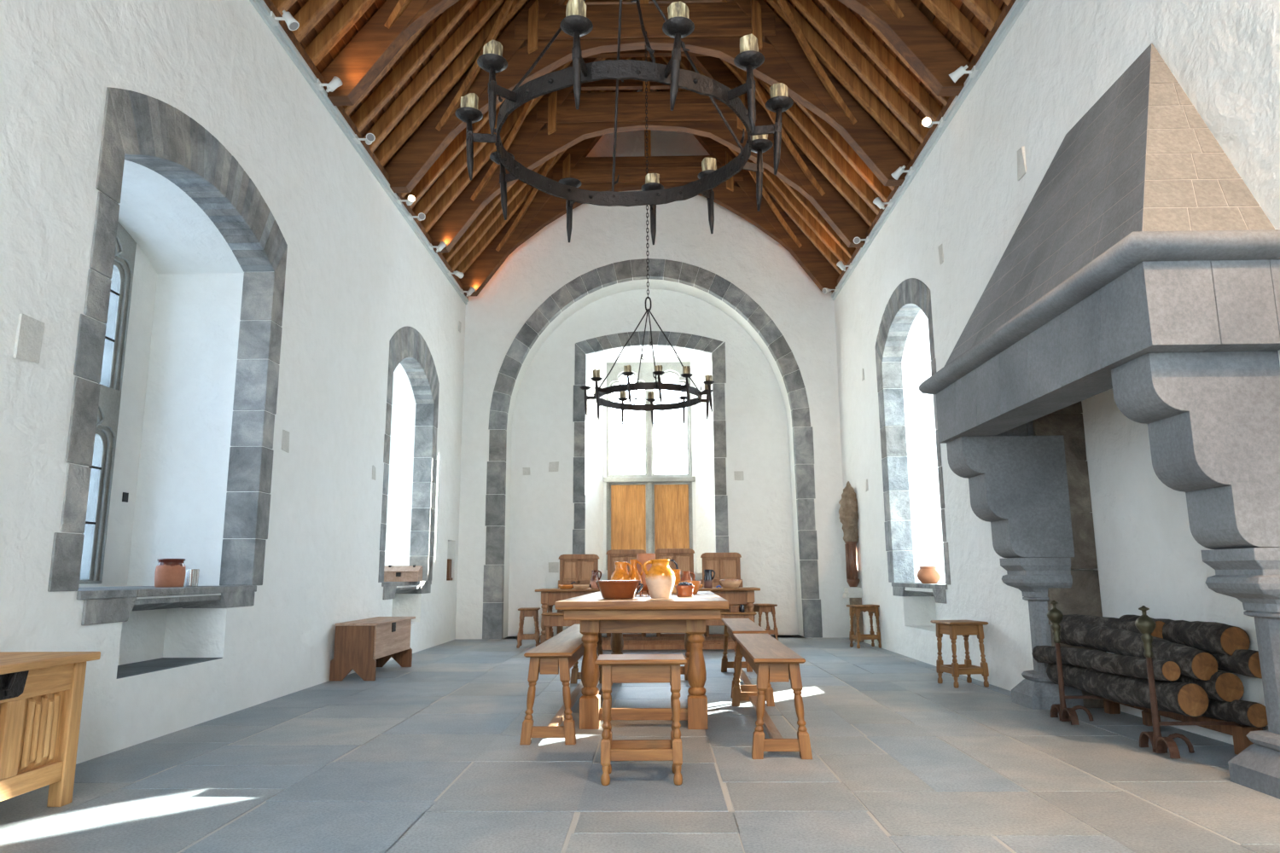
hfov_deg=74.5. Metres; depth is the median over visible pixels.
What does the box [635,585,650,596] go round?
cup
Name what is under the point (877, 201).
spotlight
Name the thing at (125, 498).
trim
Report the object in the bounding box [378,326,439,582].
trim
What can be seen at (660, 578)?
jug
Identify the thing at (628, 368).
candle
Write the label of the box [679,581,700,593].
bowl
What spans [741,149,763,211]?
candle holder
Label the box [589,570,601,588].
jug
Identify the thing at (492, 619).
trim
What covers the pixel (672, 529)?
window shutter
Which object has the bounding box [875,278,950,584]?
trim
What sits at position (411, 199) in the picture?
spotlight
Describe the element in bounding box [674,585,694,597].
bowl
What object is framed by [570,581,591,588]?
bowl
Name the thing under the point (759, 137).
candle
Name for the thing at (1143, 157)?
hood
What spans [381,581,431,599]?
window sill
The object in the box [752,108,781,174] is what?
candle holder
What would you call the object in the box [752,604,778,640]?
stool
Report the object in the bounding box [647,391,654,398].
candle
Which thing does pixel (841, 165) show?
roof beam
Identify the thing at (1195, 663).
log
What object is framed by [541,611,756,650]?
bench
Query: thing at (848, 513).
sculpture
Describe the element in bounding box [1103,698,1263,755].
rack
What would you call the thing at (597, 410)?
candle holder
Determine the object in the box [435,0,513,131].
brace
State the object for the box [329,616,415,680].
chest
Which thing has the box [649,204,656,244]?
candle holder
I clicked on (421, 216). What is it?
spotlight
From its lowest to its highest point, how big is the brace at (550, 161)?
1.722 m
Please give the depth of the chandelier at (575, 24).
3.47 m
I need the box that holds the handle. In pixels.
[665,558,678,569]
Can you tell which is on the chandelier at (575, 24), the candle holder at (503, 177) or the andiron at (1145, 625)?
the candle holder at (503, 177)
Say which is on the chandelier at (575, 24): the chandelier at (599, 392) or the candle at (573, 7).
the candle at (573, 7)
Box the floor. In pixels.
[0,634,1279,852]
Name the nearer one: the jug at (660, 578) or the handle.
the jug at (660, 578)
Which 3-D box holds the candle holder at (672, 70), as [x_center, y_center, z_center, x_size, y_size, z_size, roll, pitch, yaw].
[0.112,-1.284,3.086,0.034,0.302,0.130,4,-11,-22]
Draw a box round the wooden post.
[446,558,452,581]
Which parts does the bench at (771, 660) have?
leg, leg, seat, leg, leg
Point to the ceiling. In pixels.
(328, 58)
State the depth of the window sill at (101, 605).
5.01 m
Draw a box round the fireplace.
[919,43,1279,799]
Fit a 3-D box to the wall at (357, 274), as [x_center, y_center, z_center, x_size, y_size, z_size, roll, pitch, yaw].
[-3.483,-0.829,5.077,1.184,5.440,15.980,-1,-10,1]
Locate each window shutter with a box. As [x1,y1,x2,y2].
[610,484,645,551]
[654,484,689,551]
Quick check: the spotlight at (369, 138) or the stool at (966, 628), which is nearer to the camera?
the stool at (966, 628)
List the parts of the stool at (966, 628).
leg, leg, seat, leg, leg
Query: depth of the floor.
3.93 m
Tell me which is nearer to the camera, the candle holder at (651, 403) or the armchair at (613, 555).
the candle holder at (651, 403)
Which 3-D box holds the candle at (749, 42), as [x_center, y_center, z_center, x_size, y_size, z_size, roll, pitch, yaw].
[0.425,-1.464,3.272,0.076,0.096,0.077,-1,-10,1]
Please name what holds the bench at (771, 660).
on the floor
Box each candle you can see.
[460,93,478,109]
[482,39,502,56]
[565,0,586,17]
[592,368,599,377]
[619,390,626,397]
[623,365,631,372]
[645,173,659,183]
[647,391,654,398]
[654,365,662,371]
[667,0,688,18]
[682,366,690,373]
[701,157,716,171]
[704,374,712,381]
[704,384,710,389]
[739,33,758,52]
[751,133,767,140]
[769,82,788,98]
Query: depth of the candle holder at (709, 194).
4.16 m
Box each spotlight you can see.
[267,10,299,30]
[314,75,342,92]
[352,133,375,145]
[395,194,415,205]
[407,212,425,221]
[428,241,446,252]
[447,270,463,278]
[459,286,475,296]
[822,286,837,293]
[836,261,853,271]
[853,236,870,244]
[872,197,893,209]
[890,165,913,180]
[921,116,945,127]
[948,64,977,82]
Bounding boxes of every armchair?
[556,554,599,634]
[605,549,646,637]
[654,548,695,637]
[700,552,743,636]
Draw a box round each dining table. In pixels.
[535,587,760,644]
[554,591,728,729]
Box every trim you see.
[47,87,287,592]
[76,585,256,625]
[116,657,222,679]
[122,492,128,502]
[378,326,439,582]
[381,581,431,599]
[482,258,822,639]
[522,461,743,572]
[572,331,728,554]
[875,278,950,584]
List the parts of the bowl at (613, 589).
handle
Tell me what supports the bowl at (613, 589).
on the dining table at (596, 614)
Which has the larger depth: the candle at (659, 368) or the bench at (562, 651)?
the candle at (659, 368)
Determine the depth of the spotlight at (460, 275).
12.10 m
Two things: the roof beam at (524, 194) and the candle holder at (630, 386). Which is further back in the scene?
the roof beam at (524, 194)
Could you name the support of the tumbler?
on the window sill at (101, 605)
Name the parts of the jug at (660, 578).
handle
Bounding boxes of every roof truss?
[320,0,970,105]
[384,0,910,192]
[427,56,869,252]
[459,58,839,296]
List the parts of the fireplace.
moulding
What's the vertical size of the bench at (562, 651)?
0.505 m
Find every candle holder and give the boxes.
[465,118,495,180]
[487,67,516,135]
[489,151,517,220]
[558,177,581,242]
[571,30,587,109]
[579,386,596,417]
[594,381,605,409]
[596,404,602,423]
[621,401,623,426]
[627,375,633,405]
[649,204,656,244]
[650,401,653,427]
[657,375,662,404]
[664,32,680,110]
[678,395,686,424]
[680,377,689,406]
[698,384,712,412]
[700,188,714,233]
[701,395,709,419]
[727,64,756,134]
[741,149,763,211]
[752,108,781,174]
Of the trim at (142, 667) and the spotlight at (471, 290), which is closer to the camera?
the trim at (142, 667)
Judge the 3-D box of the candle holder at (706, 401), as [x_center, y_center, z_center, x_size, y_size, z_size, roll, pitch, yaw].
[0.683,-0.224,9.033,0.126,0.301,0.030,3,-11,-21]
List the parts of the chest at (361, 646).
lid, lock plate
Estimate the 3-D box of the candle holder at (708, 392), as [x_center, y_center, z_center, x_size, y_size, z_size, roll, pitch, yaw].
[0.679,-0.291,8.648,0.137,0.302,0.030,-5,-11,23]
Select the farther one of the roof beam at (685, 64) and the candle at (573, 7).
the roof beam at (685, 64)
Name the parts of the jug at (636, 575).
handle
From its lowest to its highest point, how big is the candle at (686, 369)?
0.099 m
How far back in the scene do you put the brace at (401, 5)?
7.69 m
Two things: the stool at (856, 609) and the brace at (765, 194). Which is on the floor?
the stool at (856, 609)
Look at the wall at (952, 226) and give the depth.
6.58 m
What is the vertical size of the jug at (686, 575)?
0.185 m
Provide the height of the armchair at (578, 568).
1.225 m
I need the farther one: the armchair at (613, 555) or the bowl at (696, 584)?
the armchair at (613, 555)
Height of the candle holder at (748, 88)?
0.301 m
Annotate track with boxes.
[249,0,468,304]
[831,0,1029,300]
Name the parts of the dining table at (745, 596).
leg, leg, leg, leg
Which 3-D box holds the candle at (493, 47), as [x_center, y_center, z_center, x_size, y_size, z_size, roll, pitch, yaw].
[-0.574,-1.450,3.279,0.078,0.083,0.076,-1,-10,1]
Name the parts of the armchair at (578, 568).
leg, panel, crest rail, panel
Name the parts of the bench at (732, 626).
leg, leg, seat, leg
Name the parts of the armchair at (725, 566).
leg, panel, panel, rail, crest rail, seat, panel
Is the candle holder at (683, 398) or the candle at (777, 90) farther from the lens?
the candle holder at (683, 398)
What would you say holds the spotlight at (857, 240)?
attached to the track at (1018, 7)
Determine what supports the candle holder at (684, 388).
on the chandelier at (599, 392)
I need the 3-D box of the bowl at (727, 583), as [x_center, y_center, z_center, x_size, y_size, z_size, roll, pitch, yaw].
[1.170,2.029,10.842,0.300,0.105,0.300,-1,-10,1]
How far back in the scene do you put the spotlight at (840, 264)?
11.89 m
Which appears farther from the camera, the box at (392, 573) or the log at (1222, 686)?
the box at (392, 573)
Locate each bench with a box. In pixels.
[519,624,602,744]
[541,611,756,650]
[721,618,767,698]
[731,634,812,759]
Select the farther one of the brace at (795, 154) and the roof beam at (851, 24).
the brace at (795, 154)
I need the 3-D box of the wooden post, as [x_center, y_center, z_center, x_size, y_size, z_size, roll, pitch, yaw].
[-2.823,2.093,12.280,0.140,0.308,0.180,-1,-10,1]
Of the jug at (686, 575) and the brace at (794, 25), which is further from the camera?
the brace at (794, 25)
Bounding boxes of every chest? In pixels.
[0,651,100,807]
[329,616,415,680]
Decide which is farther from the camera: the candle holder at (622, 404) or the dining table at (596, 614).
the candle holder at (622, 404)
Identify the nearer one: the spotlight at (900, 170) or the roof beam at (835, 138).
the spotlight at (900, 170)
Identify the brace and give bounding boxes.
[384,0,412,29]
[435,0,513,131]
[470,98,534,200]
[495,155,556,251]
[745,71,825,196]
[746,160,802,247]
[777,0,857,124]
[882,0,904,19]
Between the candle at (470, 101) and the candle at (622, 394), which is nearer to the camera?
the candle at (470, 101)
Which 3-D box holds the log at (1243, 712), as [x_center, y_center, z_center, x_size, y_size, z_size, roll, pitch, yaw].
[3.154,1.594,4.949,0.133,0.142,1.392,-1,-10,1]
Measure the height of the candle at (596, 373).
0.101 m
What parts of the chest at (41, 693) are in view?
lock plate, rail, rail, linenfold panel, lid, corner post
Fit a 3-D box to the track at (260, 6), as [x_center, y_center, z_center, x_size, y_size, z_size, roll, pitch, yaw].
[-2.894,-3.335,5.533,0.048,0.088,15.840,-1,-10,1]
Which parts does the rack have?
block leg, block leg, rail, block leg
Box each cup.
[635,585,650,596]
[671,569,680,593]
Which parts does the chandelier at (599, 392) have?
hanging rod, hanging rod, chain, hanging rod, hanging rod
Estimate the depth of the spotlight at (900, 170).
9.09 m
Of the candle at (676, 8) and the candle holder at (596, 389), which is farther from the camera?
the candle holder at (596, 389)
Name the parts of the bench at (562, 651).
leg, seat, leg, leg, leg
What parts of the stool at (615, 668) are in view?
leg, leg, seat, leg, leg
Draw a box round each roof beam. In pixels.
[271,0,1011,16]
[291,0,1001,42]
[304,0,985,65]
[342,14,949,116]
[350,0,942,133]
[363,0,930,152]
[373,0,919,166]
[401,0,894,197]
[403,97,891,208]
[412,76,883,221]
[419,49,876,232]
[441,56,856,254]
[442,56,855,262]
[448,56,849,271]
[453,57,842,279]
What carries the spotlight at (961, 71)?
attached to the track at (1018, 7)
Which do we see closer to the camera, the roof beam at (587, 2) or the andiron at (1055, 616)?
the andiron at (1055, 616)
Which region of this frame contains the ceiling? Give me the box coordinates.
[286,0,1006,273]
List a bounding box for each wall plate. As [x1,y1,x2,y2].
[263,0,468,298]
[832,0,1016,292]
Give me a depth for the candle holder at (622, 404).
9.42 m
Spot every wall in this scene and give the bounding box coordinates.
[0,0,465,764]
[455,89,849,639]
[834,0,1279,744]
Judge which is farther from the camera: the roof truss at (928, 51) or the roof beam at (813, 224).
the roof beam at (813, 224)
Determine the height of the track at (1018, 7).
0.088 m
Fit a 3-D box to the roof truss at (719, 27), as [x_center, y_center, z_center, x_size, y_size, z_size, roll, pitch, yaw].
[0.054,-4.669,9.738,5.900,4.007,0.240,-1,-10,1]
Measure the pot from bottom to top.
0.182 m
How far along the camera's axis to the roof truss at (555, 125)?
11.42 m
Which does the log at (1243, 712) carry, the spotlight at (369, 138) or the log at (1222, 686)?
the log at (1222, 686)
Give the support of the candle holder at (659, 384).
on the chandelier at (599, 392)
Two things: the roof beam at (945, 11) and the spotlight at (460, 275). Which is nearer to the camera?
the roof beam at (945, 11)
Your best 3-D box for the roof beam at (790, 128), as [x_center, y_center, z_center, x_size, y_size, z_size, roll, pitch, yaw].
[0.083,-4.380,11.196,6.078,3.853,0.107,-1,-10,1]
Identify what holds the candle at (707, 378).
on the chandelier at (599, 392)
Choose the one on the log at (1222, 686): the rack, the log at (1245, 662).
the log at (1245, 662)
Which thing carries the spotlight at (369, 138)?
attached to the track at (260, 6)
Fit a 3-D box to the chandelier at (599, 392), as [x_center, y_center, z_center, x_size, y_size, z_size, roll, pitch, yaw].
[0.063,-2.305,9.216,1.422,4.470,1.423,-1,-10,1]
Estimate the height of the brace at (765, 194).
1.722 m
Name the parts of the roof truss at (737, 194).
king post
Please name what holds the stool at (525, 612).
on the floor
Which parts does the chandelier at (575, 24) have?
hanging rod, hanging rod, hanging rod, hanging rod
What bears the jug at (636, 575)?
on the dining table at (596, 614)
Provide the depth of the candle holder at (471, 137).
3.61 m
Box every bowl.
[558,584,574,588]
[570,581,591,588]
[595,580,643,599]
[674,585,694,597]
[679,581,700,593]
[719,579,742,587]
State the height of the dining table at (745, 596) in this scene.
0.755 m
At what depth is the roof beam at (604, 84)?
12.04 m
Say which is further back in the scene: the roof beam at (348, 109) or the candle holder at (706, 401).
the candle holder at (706, 401)
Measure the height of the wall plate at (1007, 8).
0.110 m
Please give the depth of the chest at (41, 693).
3.44 m
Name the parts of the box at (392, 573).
lock plate, lid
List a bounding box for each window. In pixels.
[79,221,136,584]
[603,361,695,570]
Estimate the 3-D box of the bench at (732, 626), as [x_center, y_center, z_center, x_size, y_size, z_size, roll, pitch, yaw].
[0.897,1.989,7.372,0.308,0.505,1.860,-1,-10,3]
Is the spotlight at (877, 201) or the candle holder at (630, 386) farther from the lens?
the spotlight at (877, 201)
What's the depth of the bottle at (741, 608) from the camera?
10.32 m
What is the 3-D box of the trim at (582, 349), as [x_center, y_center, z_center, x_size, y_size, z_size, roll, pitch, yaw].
[0.161,0.365,13.512,2.482,3.920,0.071,-1,-10,1]
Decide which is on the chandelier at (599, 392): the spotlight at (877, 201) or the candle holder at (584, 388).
the candle holder at (584, 388)
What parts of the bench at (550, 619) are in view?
leg, leg, seat, leg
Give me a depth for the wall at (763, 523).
13.41 m
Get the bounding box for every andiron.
[1047,600,1104,725]
[1134,605,1240,758]
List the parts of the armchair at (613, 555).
panel, rail, crest rail, panel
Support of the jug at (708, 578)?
on the dining table at (745, 596)
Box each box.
[384,565,422,581]
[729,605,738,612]
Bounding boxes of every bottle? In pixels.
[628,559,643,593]
[738,605,744,612]
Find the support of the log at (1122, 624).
on the log at (1195, 663)
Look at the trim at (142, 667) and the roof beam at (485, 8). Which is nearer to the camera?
the trim at (142, 667)
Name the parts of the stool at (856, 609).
leg, leg, seat, leg, leg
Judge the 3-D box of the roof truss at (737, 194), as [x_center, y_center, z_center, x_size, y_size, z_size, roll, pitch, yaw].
[0.124,-4.047,13.303,5.900,4.007,0.240,-1,-10,1]
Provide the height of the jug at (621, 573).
0.270 m
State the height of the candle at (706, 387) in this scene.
0.092 m
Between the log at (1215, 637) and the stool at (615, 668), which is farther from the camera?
the log at (1215, 637)
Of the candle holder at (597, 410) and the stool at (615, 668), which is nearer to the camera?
the stool at (615, 668)
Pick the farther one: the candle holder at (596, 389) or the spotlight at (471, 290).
the spotlight at (471, 290)
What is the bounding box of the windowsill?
[891,582,948,604]
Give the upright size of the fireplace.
3.898 m
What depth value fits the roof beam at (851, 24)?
8.49 m
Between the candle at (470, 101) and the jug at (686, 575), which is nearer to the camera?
the candle at (470, 101)
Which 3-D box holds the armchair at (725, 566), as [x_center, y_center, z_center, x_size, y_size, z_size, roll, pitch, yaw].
[1.167,2.395,11.828,0.600,1.235,0.483,-1,-10,1]
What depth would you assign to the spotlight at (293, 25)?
6.52 m
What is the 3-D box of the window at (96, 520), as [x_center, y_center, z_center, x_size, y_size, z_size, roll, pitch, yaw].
[-3.923,-0.294,5.510,0.200,2.620,1.340,-1,-10,1]
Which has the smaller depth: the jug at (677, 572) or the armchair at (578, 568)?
the jug at (677, 572)
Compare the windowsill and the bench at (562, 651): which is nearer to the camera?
the bench at (562, 651)
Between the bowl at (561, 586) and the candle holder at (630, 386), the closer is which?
the candle holder at (630, 386)
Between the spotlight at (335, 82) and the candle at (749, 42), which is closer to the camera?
the candle at (749, 42)
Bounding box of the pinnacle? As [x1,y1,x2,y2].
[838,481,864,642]
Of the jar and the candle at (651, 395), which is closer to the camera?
the jar
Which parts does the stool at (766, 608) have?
leg, seat, leg, leg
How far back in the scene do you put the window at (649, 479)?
14.22 m
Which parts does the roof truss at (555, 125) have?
king post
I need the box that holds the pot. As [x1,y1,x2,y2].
[917,566,941,583]
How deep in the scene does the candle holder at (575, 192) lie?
4.24 m
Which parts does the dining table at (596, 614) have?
leg, leg, leg, leg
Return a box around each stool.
[516,607,540,648]
[594,654,686,785]
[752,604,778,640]
[846,605,881,648]
[930,619,989,687]
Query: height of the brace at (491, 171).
1.722 m
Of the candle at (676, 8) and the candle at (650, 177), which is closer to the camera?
the candle at (676, 8)
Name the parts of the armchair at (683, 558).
panel, rail, crest rail, panel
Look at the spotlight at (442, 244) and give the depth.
11.11 m
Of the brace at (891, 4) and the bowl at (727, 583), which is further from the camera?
the bowl at (727, 583)
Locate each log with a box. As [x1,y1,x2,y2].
[1031,645,1180,680]
[1046,663,1209,717]
[1058,620,1218,680]
[1062,614,1164,638]
[1119,614,1250,656]
[1159,670,1244,702]
[1202,698,1268,727]
[1204,649,1262,679]
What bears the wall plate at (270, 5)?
attached to the wall at (357, 274)
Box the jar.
[154,558,186,587]
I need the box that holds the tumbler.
[185,569,199,587]
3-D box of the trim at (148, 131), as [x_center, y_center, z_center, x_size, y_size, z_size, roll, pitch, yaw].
[-3.008,-0.477,5.523,0.251,3.020,2.304,-1,-10,1]
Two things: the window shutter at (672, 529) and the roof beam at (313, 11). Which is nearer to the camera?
the roof beam at (313, 11)
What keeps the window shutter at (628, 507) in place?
attached to the window at (649, 479)
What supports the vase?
on the dining table at (596, 614)
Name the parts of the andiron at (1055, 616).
post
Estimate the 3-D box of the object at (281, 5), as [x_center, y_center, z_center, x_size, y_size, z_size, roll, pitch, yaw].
[-0.001,-5.119,6.955,6.078,3.855,0.099,-1,-10,1]
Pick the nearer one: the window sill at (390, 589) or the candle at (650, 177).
the candle at (650, 177)
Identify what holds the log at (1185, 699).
on the andiron at (1055, 616)
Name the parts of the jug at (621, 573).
handle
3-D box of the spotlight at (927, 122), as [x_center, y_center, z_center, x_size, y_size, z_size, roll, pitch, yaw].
[2.824,-2.921,8.116,0.225,0.105,0.161,-1,-10,1]
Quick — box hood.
[944,43,1274,366]
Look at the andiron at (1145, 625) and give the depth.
4.42 m
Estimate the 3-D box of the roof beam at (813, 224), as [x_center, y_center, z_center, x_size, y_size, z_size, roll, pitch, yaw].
[0.111,-4.132,12.628,6.078,3.848,0.109,-1,-10,1]
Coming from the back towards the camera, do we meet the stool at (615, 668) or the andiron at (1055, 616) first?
the andiron at (1055, 616)
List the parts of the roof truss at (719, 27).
king post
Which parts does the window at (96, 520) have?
glass pane, glass pane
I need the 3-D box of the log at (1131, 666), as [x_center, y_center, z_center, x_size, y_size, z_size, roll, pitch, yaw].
[2.840,1.459,5.213,0.128,0.141,1.303,1,-10,-5]
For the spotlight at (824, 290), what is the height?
0.114 m
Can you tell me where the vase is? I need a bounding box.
[636,553,655,592]
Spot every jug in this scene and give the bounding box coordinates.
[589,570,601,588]
[610,562,632,581]
[642,559,675,598]
[680,571,695,581]
[704,570,715,588]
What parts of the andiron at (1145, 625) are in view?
post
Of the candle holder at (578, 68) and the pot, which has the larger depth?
the pot
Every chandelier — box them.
[454,0,793,244]
[579,31,714,427]
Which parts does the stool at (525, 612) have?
leg, leg, seat, leg, leg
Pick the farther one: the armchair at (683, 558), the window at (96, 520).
the armchair at (683, 558)

